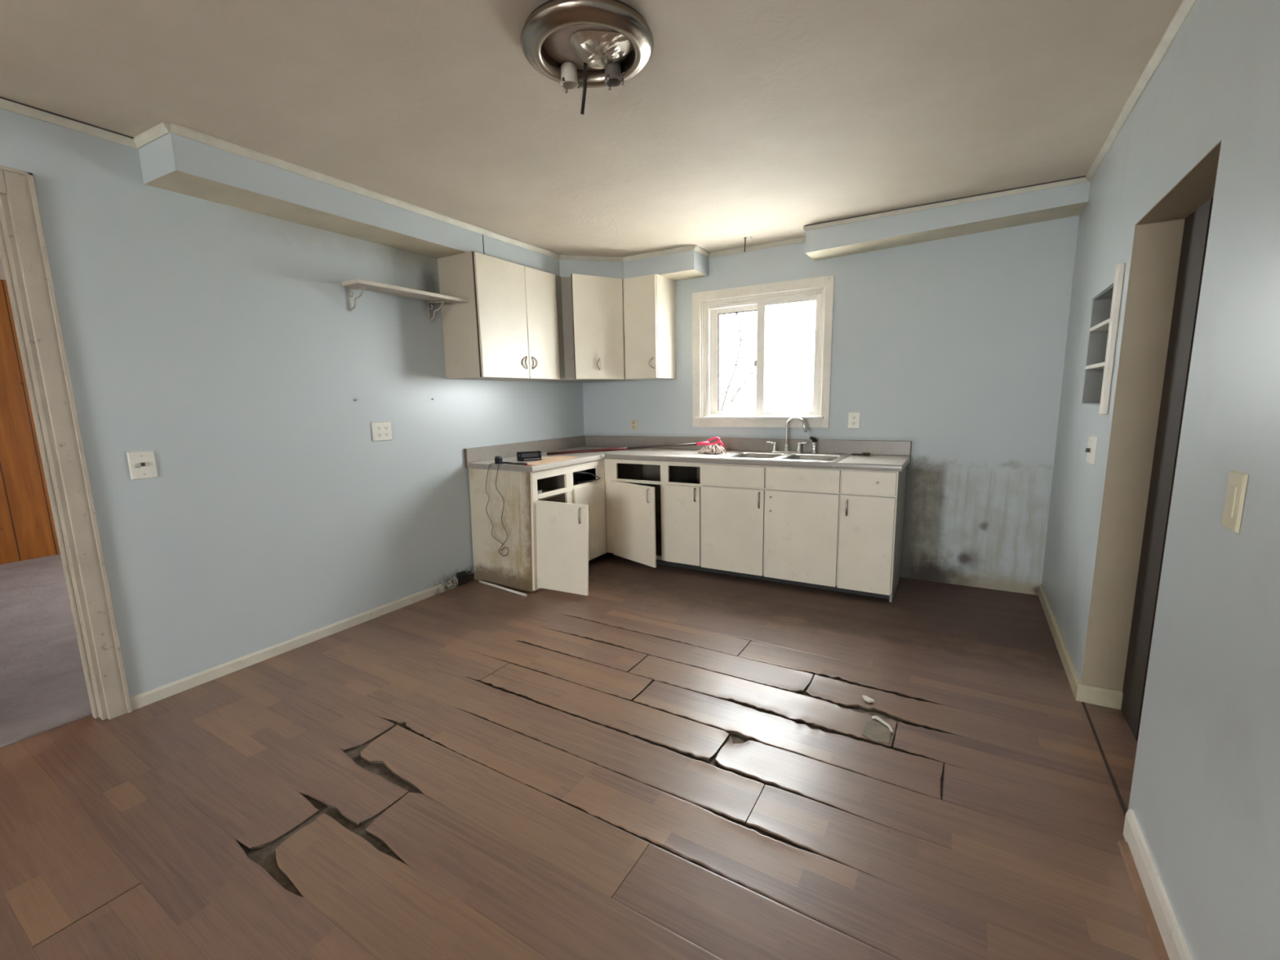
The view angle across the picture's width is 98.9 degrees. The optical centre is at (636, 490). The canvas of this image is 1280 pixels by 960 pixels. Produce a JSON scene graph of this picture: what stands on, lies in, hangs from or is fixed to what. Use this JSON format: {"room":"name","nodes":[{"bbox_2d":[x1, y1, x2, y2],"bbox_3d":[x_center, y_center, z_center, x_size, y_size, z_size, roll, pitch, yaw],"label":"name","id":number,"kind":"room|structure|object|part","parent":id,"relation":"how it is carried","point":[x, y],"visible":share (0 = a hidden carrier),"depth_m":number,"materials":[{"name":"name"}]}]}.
{"room":"damaged room","nodes":[
{"label":"damaged room","id":0,"kind":"room"},
{"bbox_2d":[0,279,60,564],"bbox_3d":[-6.827,-0.268,3.095,0.120,2.521,8.600,4,11,30],"label":"wall","id":1,"kind":"structure","parent":0,"point":[27,526],"depth_m":5.00,"materials":[{"name":"orange wood"}]},
{"bbox_2d":[0,554,92,747],"bbox_3d":[-4.994,1.117,2.239,4.079,0.029,8.600,4,11,30],"label":"floor","id":2,"kind":"structure","parent":0,"point":[43,686],"depth_m":3.09,"materials":[{"name":"grey carpet"}]},
{"bbox_2d":[0,108,586,697],"bbox_3d":[-2.946,-0.076,1.416,0.120,2.521,9.650,4,11,30],"label":"wall","id":3,"kind":"structure","parent":0,"point":[224,343],"depth_m":2.84,"materials":[{"name":"blue paint"}]},
{"bbox_2d":[0,165,132,719],"bbox_3d":[-2.632,-0.041,1.932,0.148,2.272,0.982,4,11,30],"label":"door frame","id":4,"kind":"structure","parent":3,"relation":"in","point":[23,249],"depth_m":2.25,"materials":[{"name":"paint"}]},
{"bbox_2d":[0,97,137,148],"bbox_3d":[-3.775,-1.042,-0.255,0.020,0.033,6.265,4,11,30],"label":"trim","id":5,"kind":"structure","parent":3,"relation":"attached to","point":[8,105],"depth_m":2.20,"materials":[{"name":"beige paint"}]},
{"bbox_2d":[126,450,158,479],"bbox_3d":[-2.235,-0.113,2.485,0.017,0.124,0.096,4,11,30],"label":"light switch","id":6,"kind":"object","parent":3,"relation":"attached to","point":[142,464],"visible":1,"depth_m":2.48,"materials":[{"name":"white plastic"}]},
{"bbox_2d":[129,578,457,710],"bbox_3d":[-1.827,0.836,3.306,0.013,0.060,1.902,4,11,30],"label":"baseboard","id":7,"kind":"structure","parent":3,"relation":"attached to","point":[137,701],"depth_m":3.02,"materials":[{"name":"paint"}]},
{"bbox_2d":[371,421,392,441],"bbox_3d":[-1.621,-0.375,3.499,0.013,0.121,0.134,4,11,30],"label":"wall outlet","id":8,"kind":"object","parent":3,"relation":"attached to","point":[381,431],"visible":1,"depth_m":3.49,"materials":[{"name":"white plastic"}]},
{"bbox_2d":[377,432,382,437],"bbox_3d":[-1.629,-0.350,3.479,0.003,0.028,0.032,4,11,30],"label":"receptacle","id":9,"kind":"object","parent":8,"relation":"attached to","point":[379,434],"depth_m":3.48,"materials":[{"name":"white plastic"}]},
{"bbox_2d":[383,425,388,430],"bbox_3d":[-1.605,-0.399,3.515,0.003,0.028,0.032,4,11,30],"label":"receptacle","id":10,"kind":"object","parent":8,"relation":"attached to","point":[385,427],"depth_m":3.51,"materials":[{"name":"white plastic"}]},
{"bbox_2d":[384,431,389,436],"bbox_3d":[-1.604,-0.358,3.522,0.003,0.028,0.032,4,11,30],"label":"receptacle","id":11,"kind":"object","parent":8,"relation":"attached to","point":[386,433],"depth_m":3.52,"materials":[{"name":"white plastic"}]},
{"bbox_2d":[341,278,468,321],"bbox_3d":[-1.449,-1.181,3.422,0.285,0.160,0.796,4,11,30],"label":"wall shelf","id":12,"kind":"object","parent":3,"relation":"attached to","point":[354,284],"visible":1,"depth_m":3.32,"materials":[{"name":"paint"}]},
{"bbox_2d":[133,121,710,262],"bbox_3d":[-0.950,-1.741,3.612,3.514,0.033,0.866,-9,12,-39],"label":"trim","id":13,"kind":"structure","parent":3,"relation":"attached to","point":[162,129],"depth_m":2.93,"materials":[{"name":"beige paint"}]},
{"bbox_2d":[137,132,708,280],"bbox_3d":[-0.795,-1.645,3.453,1.319,0.178,3.235,4,11,30],"label":"soffit","id":14,"kind":"structure","parent":3,"relation":"attached to","point":[174,162],"depth_m":2.91,"materials":[{"name":"blue paint"}]},
{"bbox_2d":[456,570,466,586],"bbox_3d":[-1.320,0.667,4.140,0.020,0.100,0.078,4,11,30],"label":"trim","id":15,"kind":"structure","parent":3,"relation":"attached to","point":[460,576],"depth_m":4.13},
{"bbox_2d":[466,573,474,582],"bbox_3d":[-1.284,0.677,4.214,0.009,0.055,0.082,4,11,30],"label":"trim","id":16,"kind":"structure","parent":3,"relation":"attached to","point":[469,577],"depth_m":4.22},
{"bbox_2d":[437,251,559,381],"bbox_3d":[-0.983,-1.244,4.103,0.386,0.814,0.845,4,11,30],"label":"upper cabinet","id":17,"kind":"object","parent":3,"relation":"attached to","point":[507,329],"visible":1,"depth_m":3.84,"materials":[{"name":"paint"}]},
{"bbox_3d":[-0.938,-1.206,3.875,0.017,0.809,0.471,4,11,30],"label":"door","id":18,"kind":"part","parent":17,"relation":"part of","materials":[{"name":"paint"}]},
{"bbox_3d":[-0.817,-0.949,4.073,0.018,0.098,0.051,0,9,8],"label":"handle","id":19,"kind":"part","parent":17,"relation":"part of","materials":[{"name":"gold metal"}]},
{"bbox_3d":[-0.768,-0.963,4.153,0.051,0.098,0.018,-8,12,-36],"label":"handle","id":20,"kind":"part","parent":17,"relation":"part of","materials":[{"name":"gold metal"}]},
{"bbox_3d":[-0.725,-1.270,4.231,0.017,0.809,0.358,4,11,30],"label":"door","id":21,"kind":"part","parent":17,"relation":"part of","materials":[{"name":"paint"}]},
{"bbox_2d":[534,273,644,382],"bbox_3d":[-0.429,-1.358,4.721,0.701,0.814,0.796,4,11,30],"label":"upper cabinet","id":22,"kind":"object","parent":3,"relation":"attached to","point":[590,313],"visible":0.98,"depth_m":4.46,"materials":[{"name":"paint"}]},
{"bbox_3d":[-0.304,-1.318,4.469,0.452,0.809,0.018,-7,11,-31],"label":"door","id":23,"kind":"part","parent":22,"relation":"part of","materials":[{"name":"paint"}]},
{"bbox_3d":[-0.306,-1.031,4.486,0.018,0.098,0.049,4,11,30],"label":"handle","id":24,"kind":"part","parent":22,"relation":"part of","materials":[{"name":"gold metal"}]},
{"bbox_2d":[0,550,1156,959],"bbox_3d":[-1.299,1.307,0.583,3.995,0.014,9.700,4,11,30],"label":"floor","id":25,"kind":"structure","parent":0,"point":[661,762],"depth_m":1.92,"materials":[{"name":"laminate"}]},
{"bbox_2d":[468,458,606,596],"bbox_3d":[-0.615,0.239,4.267,1.041,0.873,1.015,4,11,30],"label":"base cabinet","id":26,"kind":"object","parent":25,"relation":"on","point":[554,524],"visible":0.94,"depth_m":3.97,"materials":[{"name":"beige paint"}]},
{"bbox_3d":[-0.998,0.283,4.037,0.605,0.870,0.057,4,11,30],"label":"panel","id":27,"kind":"part","parent":26,"relation":"part of","materials":[{"name":"beige wood"}]},
{"bbox_3d":[-0.985,0.719,4.022,0.526,0.021,0.022,6,12,37],"label":"shoe moulding","id":28,"kind":"part","parent":26,"relation":"part of","materials":[{"name":"white wood"}]},
{"bbox_3d":[-0.518,0.400,3.825,0.413,0.640,0.052,3,10,23],"label":"door","id":29,"kind":"part","parent":26,"relation":"part of","materials":[{"name":"beige paint"}]},
{"bbox_3d":[-0.506,0.230,4.248,0.020,0.854,0.932,4,11,30],"label":"frame","id":30,"kind":"part","parent":26,"relation":"part of","materials":[{"name":"beige paint"}]},
{"bbox_3d":[-0.386,0.176,3.719,0.010,0.110,0.032,3,10,23],"label":"handle","id":31,"kind":"part","parent":26,"relation":"part of","materials":[{"name":"silver metal"}]},
{"bbox_3d":[-0.370,0.262,4.447,0.016,0.616,0.412,4,11,30],"label":"door","id":32,"kind":"part","parent":26,"relation":"part of","materials":[{"name":"beige paint"}]},
{"bbox_2d":[463,435,911,472],"bbox_3d":[0.346,-0.259,4.019,2.885,0.147,1.528,4,11,30],"label":"countertop","id":33,"kind":"structure","parent":26,"relation":"on","point":[885,455],"depth_m":4.28,"materials":[{"name":"laminate"}]},
{"bbox_2d":[485,455,508,556],"bbox_3d":[-1.002,0.118,4.009,0.199,0.731,0.078,4,11,30],"label":"power adapter","id":34,"kind":"object","parent":33,"relation":"on","point":[498,460],"visible":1,"depth_m":3.97,"materials":[{"name":"black plastic"}]},
{"bbox_3d":[-1.030,0.100,4.008,0.151,0.596,0.053,4,11,30],"label":"cord","id":35,"kind":"part","parent":34,"relation":"part of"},
{"bbox_3d":[-0.965,0.147,3.977,0.098,0.682,0.053,4,11,30],"label":"cord","id":36,"kind":"part","parent":34,"relation":"part of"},
{"bbox_2d":[502,462,527,465],"bbox_3d":[-0.864,-0.191,3.916,0.233,0.015,0.031,4,11,30],"label":"cable","id":37,"kind":"object","parent":33,"relation":"on","point":[511,463],"visible":1,"depth_m":3.90,"materials":[{"name":"plastic"}]},
{"bbox_2d":[516,450,541,461],"bbox_3d":[-0.814,-0.260,4.170,0.178,0.065,0.059,-5,10,-20],"label":"radio","id":38,"kind":"object","parent":33,"relation":"on","point":[536,455],"visible":1,"depth_m":4.15,"materials":[{"name":"black plastic"}]},
{"bbox_2d":[525,455,575,466],"bbox_3d":[-0.706,-0.227,4.161,0.340,0.003,0.670,4,11,30],"label":"paper sheet","id":39,"kind":"object","parent":33,"relation":"on","point":[547,460],"visible":0.88,"depth_m":4.16,"materials":[{"name":"beige paper"}]},
{"bbox_2d":[546,436,726,455],"bbox_3d":[-0.003,-0.361,4.486,1.470,0.128,0.189,0,9,10],"label":"mop","id":40,"kind":"object","parent":33,"relation":"on","point":[708,447],"visible":1,"depth_m":4.44,"materials":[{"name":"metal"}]},
{"bbox_3d":[0.233,-0.358,4.457,0.617,0.049,0.019,-1,9,4],"label":"handle","id":41,"kind":"part","parent":40,"relation":"part of","materials":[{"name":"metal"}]},
{"bbox_3d":[0.601,-0.382,4.427,0.224,0.094,0.044,0,9,7],"label":"frame","id":42,"kind":"part","parent":40,"relation":"part of","materials":[{"name":"pink plastic"}]},
{"bbox_2d":[717,450,851,462],"bbox_3d":[1.107,-0.174,4.098,0.850,0.167,0.548,4,11,30],"label":"sink","id":43,"kind":"object","parent":33,"relation":"in","point":[819,457],"visible":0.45,"depth_m":4.14,"materials":[{"name":"silver metal"}]},
{"bbox_3d":[0.915,-0.183,4.171,0.348,0.165,0.387,4,11,30],"label":"bowl","id":44,"kind":"part","parent":43,"relation":"part of","materials":[{"name":"metal"}]},
{"bbox_3d":[1.266,-0.157,3.964,0.348,0.165,0.387,4,11,30],"label":"bowl","id":45,"kind":"part","parent":43,"relation":"part of","materials":[{"name":"metal"}]},
{"bbox_2d":[808,436,817,453],"bbox_3d":[1.355,-0.346,4.194,0.058,0.131,0.041,-3,9,-9],"label":"sprayer","id":46,"kind":"object","parent":43,"relation":"on","point":[814,439],"visible":1,"depth_m":4.18,"materials":[{"name":"silver metal"}]},
{"bbox_2d":[766,416,808,453],"bbox_3d":[1.185,-0.432,4.271,0.338,0.282,0.091,7,12,41],"label":"faucet","id":47,"kind":"object","parent":33,"relation":"on","point":[786,450],"visible":1,"depth_m":4.26,"materials":[{"name":"silver metal"}]},
{"bbox_3d":[1.078,-0.351,4.354,0.086,0.076,0.039,4,11,30],"label":"lever handle","id":48,"kind":"part","parent":47,"relation":"part of","materials":[{"name":"silver metal"}]},
{"bbox_3d":[1.181,-0.300,4.301,0.225,0.012,0.050,4,11,30],"label":"plate","id":49,"kind":"part","parent":47,"relation":"part of","materials":[{"name":"silver metal"}]},
{"bbox_3d":[1.222,-0.429,4.212,0.044,0.270,0.206,-7,11,-33],"label":"spout","id":50,"kind":"part","parent":47,"relation":"part of","materials":[{"name":"silver metal"}]},
{"bbox_3d":[1.282,-0.336,4.234,0.086,0.076,0.039,4,11,30],"label":"lever handle","id":51,"kind":"part","parent":47,"relation":"part of","materials":[{"name":"silver metal"}]},
{"bbox_2d":[851,452,870,456],"bbox_3d":[1.641,-0.265,4.011,0.026,0.025,0.134,-9,12,-38],"label":"scrub brush","id":52,"kind":"object","parent":33,"relation":"on","point":[865,454],"visible":1,"depth_m":3.98,"materials":[{"name":"black plastic"}]},
{"bbox_2d":[604,458,706,571],"bbox_3d":[0.225,0.166,4.588,0.884,0.870,0.809,4,11,30],"label":"base cabinet","id":53,"kind":"object","parent":25,"relation":"on","point":[658,521],"visible":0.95,"depth_m":4.36,"materials":[{"name":"beige paint"}]},
{"bbox_3d":[-0.026,0.262,4.401,0.017,0.632,0.523,-9,12,-40],"label":"door","id":54,"kind":"part","parent":53,"relation":"part of","materials":[{"name":"beige paint"}]},
{"bbox_3d":[0.087,0.046,4.188,0.029,0.109,0.009,-9,12,-40],"label":"handle","id":55,"kind":"part","parent":53,"relation":"part of","materials":[{"name":"silver metal"}]},
{"bbox_3d":[0.362,0.272,4.274,0.296,0.621,0.018,4,11,30],"label":"door","id":56,"kind":"part","parent":53,"relation":"part of","materials":[{"name":"beige paint"}]},
{"bbox_2d":[701,462,841,591],"bbox_3d":[1.076,0.215,4.176,1.002,0.870,0.656,4,11,30],"label":"base cabinet","id":57,"kind":"object","parent":25,"relation":"on","point":[780,524],"visible":0.98,"depth_m":3.90,"materials":[{"name":"beige paint"}]},
{"bbox_3d":[0.700,-0.103,4.004,0.488,0.150,0.018,4,11,30],"label":"drawer","id":58,"kind":"part","parent":57,"relation":"part of","materials":[{"name":"beige paint"}]},
{"bbox_3d":[0.708,0.297,4.070,0.486,0.634,0.018,4,11,30],"label":"door","id":59,"kind":"part","parent":57,"relation":"part of","materials":[{"name":"beige paint"}]},
{"bbox_3d":[0.873,0.074,3.903,0.011,0.121,0.030,4,11,30],"label":"handle","id":60,"kind":"part","parent":57,"relation":"part of","materials":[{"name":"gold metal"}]},
{"bbox_3d":[1.141,0.329,3.816,0.498,0.639,0.018,4,11,30],"label":"door","id":61,"kind":"part","parent":57,"relation":"part of","materials":[{"name":"beige paint"}]},
{"bbox_3d":[1.133,-0.072,3.749,0.496,0.152,0.018,4,11,30],"label":"drawer","id":62,"kind":"part","parent":57,"relation":"part of","materials":[{"name":"beige paint"}]},
{"bbox_2d":[862,695,874,702],"bbox_3d":[1.035,0.933,2.461,0.033,0.012,0.059,-4,10,-17],"label":"chip","id":63,"kind":"object","parent":25,"relation":"on","point":[865,698],"visible":1,"depth_m":2.45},
{"bbox_2d":[836,465,906,602],"bbox_3d":[1.654,0.259,3.836,0.340,0.870,0.656,4,11,30],"label":"base cabinet","id":64,"kind":"object","parent":25,"relation":"on","point":[872,505],"visible":0.98,"depth_m":3.58,"materials":[{"name":"beige paint"}]},
{"bbox_3d":[1.384,0.117,3.604,0.012,0.112,0.030,4,11,30],"label":"handle","id":65,"kind":"part","parent":64,"relation":"part of","materials":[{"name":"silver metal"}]},
{"bbox_3d":[1.505,0.357,3.602,0.327,0.643,0.018,4,11,30],"label":"door","id":66,"kind":"part","parent":64,"relation":"part of","materials":[{"name":"beige paint"}]},
{"bbox_3d":[1.496,-0.046,3.535,0.327,0.148,0.018,4,11,30],"label":"drawer","id":67,"kind":"part","parent":64,"relation":"part of","materials":[{"name":"beige paint"}]},
{"bbox_3d":[1.810,0.265,3.778,0.013,0.868,0.579,4,11,30],"label":"panel","id":68,"kind":"part","parent":64,"relation":"part of","materials":[{"name":"white wood"}]},
{"bbox_2d":[862,715,893,742],"bbox_3d":[0.988,0.974,2.231,0.108,0.014,0.173,4,11,30],"label":"torn patch","id":69,"kind":"object","parent":25,"relation":"on","point":[874,731],"visible":1,"depth_m":2.22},
{"bbox_2d":[0,0,1182,279],"bbox_3d":[-3.110,-1.374,1.195,8.055,0.120,9.800,4,11,30],"label":"ceiling","id":70,"kind":"structure","parent":0,"point":[765,121],"depth_m":2.15,"materials":[{"name":"paint"}]},
{"bbox_2d":[520,0,653,115],"bbox_3d":[-0.157,-1.387,1.802,0.432,0.177,0.432,4,11,30],"label":"ceiling light","id":71,"kind":"object","parent":70,"relation":"attached to","point":[574,44],"visible":1,"depth_m":1.75,"materials":[{"name":"silver metal"}]},
{"bbox_2d":[560,61,579,93],"bbox_3d":[-0.234,-1.434,1.898,0.066,0.074,0.069,4,11,30],"label":"socket","id":72,"kind":"object","parent":71,"relation":"attached to","point":[569,70],"depth_m":1.88,"materials":[{"name":"white ceramic"}]},
{"bbox_3d":[-0.181,-1.392,1.897,0.014,0.157,0.045,-8,11,-35],"label":"rod","id":73,"kind":"part","parent":71,"relation":"part of","materials":[{"name":"metal"}]},
{"bbox_2d":[604,60,623,90],"bbox_3d":[-0.080,-1.435,1.886,0.066,0.074,0.069,4,11,30],"label":"socket","id":74,"kind":"object","parent":71,"relation":"attached to","point":[614,69],"depth_m":1.87,"materials":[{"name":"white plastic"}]},
{"bbox_2d":[582,215,1079,595],"bbox_3d":[1.170,-0.659,4.415,3.855,2.521,0.100,4,11,30],"label":"wall","id":75,"kind":"structure","parent":0,"point":[954,348],"depth_m":3.79,"materials":[{"name":"blue paint"}]},
{"bbox_2d":[0,96,1085,253],"bbox_3d":[-0.258,-1.658,3.454,5.178,0.179,2.131,-3,10,-13],"label":"trim","id":76,"kind":"structure","parent":75,"relation":"attached to","point":[3,98],"depth_m":3.13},
{"bbox_2d":[630,420,637,430],"bbox_3d":[-0.022,-0.603,5.078,0.080,0.090,0.006,4,11,30],"label":"wall outlet","id":77,"kind":"object","parent":75,"relation":"attached to","point":[633,424],"visible":1,"depth_m":5.08,"materials":[{"name":"beige plastic"}]},
{"bbox_2d":[622,273,675,380],"bbox_3d":[0.106,-1.357,4.642,0.321,0.814,0.384,4,11,30],"label":"upper cabinet","id":78,"kind":"object","parent":75,"relation":"attached to","point":[649,301],"visible":1,"depth_m":4.52,"materials":[{"name":"paint"}]},
{"bbox_3d":[0.032,-1.332,4.508,0.300,0.809,0.018,4,11,30],"label":"door","id":79,"kind":"part","parent":78,"relation":"part of","materials":[{"name":"paint"}]},
{"bbox_3d":[0.124,-1.040,4.481,0.052,0.098,0.019,-1,9,3],"label":"handle","id":80,"kind":"part","parent":78,"relation":"part of","materials":[{"name":"silver metal"}]},
{"bbox_2d":[708,236,805,257],"bbox_3d":[0.953,-1.888,4.256,0.846,0.033,0.020,4,11,30],"label":"trim","id":81,"kind":"structure","parent":75,"relation":"attached to","point":[798,240],"depth_m":4.25,"materials":[{"name":"beige paint"}]},
{"bbox_2d":[692,275,834,427],"bbox_3d":[0.992,-1.068,4.424,1.140,1.113,0.142,4,11,30],"label":"window","id":82,"kind":"structure","parent":75,"relation":"in","point":[705,373],"depth_m":4.42,"materials":[{"name":"white plastic"}]},
{"bbox_3d":[0.841,-1.072,4.559,0.470,0.869,0.022,4,11,30],"label":"sash","id":83,"kind":"part","parent":82,"relation":"part of","materials":[{"name":"clear glass"}]},
{"bbox_3d":[0.976,-0.591,4.471,1.071,0.018,0.061,4,11,30],"label":"sill","id":84,"kind":"part","parent":82,"relation":"part of","materials":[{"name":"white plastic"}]},
{"bbox_3d":[1.009,-1.062,4.443,0.938,0.919,0.065,4,11,30],"label":"frame","id":85,"kind":"part","parent":82,"relation":"part of","materials":[{"name":"white plastic"}]},
{"bbox_3d":[1.180,-1.041,4.329,0.466,0.869,0.028,4,11,30],"label":"sash","id":86,"kind":"part","parent":82,"relation":"part of","materials":[{"name":"clear glass"}]},
{"bbox_2d":[847,412,860,428],"bbox_3d":[1.628,-0.521,4.100,0.086,0.122,0.007,4,11,30],"label":"wall outlet","id":87,"kind":"object","parent":75,"relation":"attached to","point":[854,418],"visible":1,"depth_m":4.10,"materials":[{"name":"white plastic"}]},
{"bbox_2d":[851,415,856,419],"bbox_3d":[1.627,-0.542,4.095,0.032,0.028,0.003,4,11,30],"label":"receptacle","id":88,"kind":"object","parent":87,"relation":"attached to","point":[853,417],"depth_m":4.09,"materials":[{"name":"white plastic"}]},
{"bbox_2d":[803,177,1088,231],"bbox_3d":[1.837,-1.771,3.418,1.562,0.029,0.014,4,11,30],"label":"trim","id":89,"kind":"structure","parent":75,"relation":"attached to","point":[1082,180],"depth_m":3.35,"materials":[{"name":"beige paint"}]},
{"bbox_2d":[804,181,1090,261],"bbox_3d":[1.919,-1.721,3.551,1.550,0.178,0.280,4,11,30],"label":"soffit","id":90,"kind":"structure","parent":75,"relation":"attached to","point":[1067,201],"depth_m":3.43,"materials":[{"name":"blue paint"}]},
{"bbox_2d":[1041,0,1279,959],"bbox_3d":[0.323,0.184,-0.592,0.140,2.521,9.500,4,11,30],"label":"wall","id":91,"kind":"structure","parent":0,"point":[1204,802],"depth_m":1.31,"materials":[{"name":"blue paint"}]},
{"bbox_2d":[1038,584,1080,700],"bbox_3d":[2.325,0.780,3.042,0.013,0.078,1.483,4,11,30],"label":"baseboard","id":92,"kind":"structure","parent":91,"relation":"attached to","point":[1070,671],"depth_m":2.85,"materials":[{"name":"beige wood"}]},
{"bbox_2d":[1085,435,1097,464],"bbox_3d":[2.073,-0.183,2.505,0.027,0.122,0.115,4,11,30],"label":"light switch","id":93,"kind":"object","parent":91,"relation":"attached to","point":[1091,450],"visible":1,"depth_m":2.47,"materials":[{"name":"white plastic"}]},
{"bbox_2d":[1079,262,1124,414],"bbox_3d":[2.177,-0.661,2.496,0.142,0.605,0.645,4,11,30],"label":"recessed shelf","id":94,"kind":"object","parent":91,"relation":"attached to","point":[1103,331],"visible":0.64,"depth_m":2.70,"materials":[{"name":"paint"}]},
{"bbox_3d":[2.145,-0.658,2.546,0.005,0.555,0.594,4,11,30],"label":"trim","id":95,"kind":"part","parent":94,"relation":"part of","materials":[{"name":"white paint"}]},
{"bbox_3d":[1.974,-0.620,2.275,0.022,0.605,0.050,4,11,30],"label":"trim","id":96,"kind":"part","parent":94,"relation":"part of","materials":[{"name":"white wood"}]},
{"bbox_2d":[1081,702,1126,816],"bbox_3d":[1.752,0.993,2.056,0.010,0.002,0.822,4,11,30],"label":"threshold","id":97,"kind":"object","parent":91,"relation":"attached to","point":[1113,781],"depth_m":2.01,"materials":[{"name":"black wood"}]},
{"bbox_2d":[1085,0,1197,181],"bbox_3d":[0.154,-1.029,-0.870,0.026,0.029,9.220,4,11,30],"label":"trim","id":98,"kind":"structure","parent":91,"relation":"attached to","point":[1186,6],"depth_m":2.04,"materials":[{"name":"beige paint"}]},
{"bbox_2d":[1075,138,1222,807],"bbox_3d":[1.874,0.004,1.819,0.373,2.026,0.902,4,11,30],"label":"door frame","id":99,"kind":"structure","parent":91,"relation":"in","point":[1158,234],"depth_m":2.19,"materials":[{"name":"beige paint"}]},
{"bbox_2d":[1117,808,1192,959],"bbox_3d":[-0.325,1.554,-1.345,0.036,0.090,7.150,4,11,30],"label":"baseboard","id":100,"kind":"structure","parent":91,"relation":"attached to","point":[1176,948],"depth_m":1.43,"materials":[{"name":"white wood"}]},
{"bbox_2d":[1221,470,1248,533],"bbox_3d":[1.295,0.024,1.189,0.008,0.128,0.080,4,11,30],"label":"light switch","id":101,"kind":"object","parent":91,"relation":"attached to","point":[1237,481],"visible":1,"depth_m":1.18,"materials":[{"name":"beige plastic"}]},
{"bbox_2d":[1120,197,1213,740],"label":"door","id":102,"kind":"structure","parent":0,"point":[1196,228],"depth_m":2.06,"materials":[{"name":"paint"}]},
{"label":"outside","id":103,"kind":"structure","parent":0,"visible":0},
{"bbox_3d":[1.247,1.174,4.636,32.000,0.070,60.000,4,11,30],"label":"ground","id":104,"kind":"structure","parent":103,"visible":0},
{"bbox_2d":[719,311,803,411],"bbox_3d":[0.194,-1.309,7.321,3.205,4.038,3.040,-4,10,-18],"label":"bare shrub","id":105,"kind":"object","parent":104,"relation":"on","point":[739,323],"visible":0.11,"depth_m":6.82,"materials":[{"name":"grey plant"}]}
]}

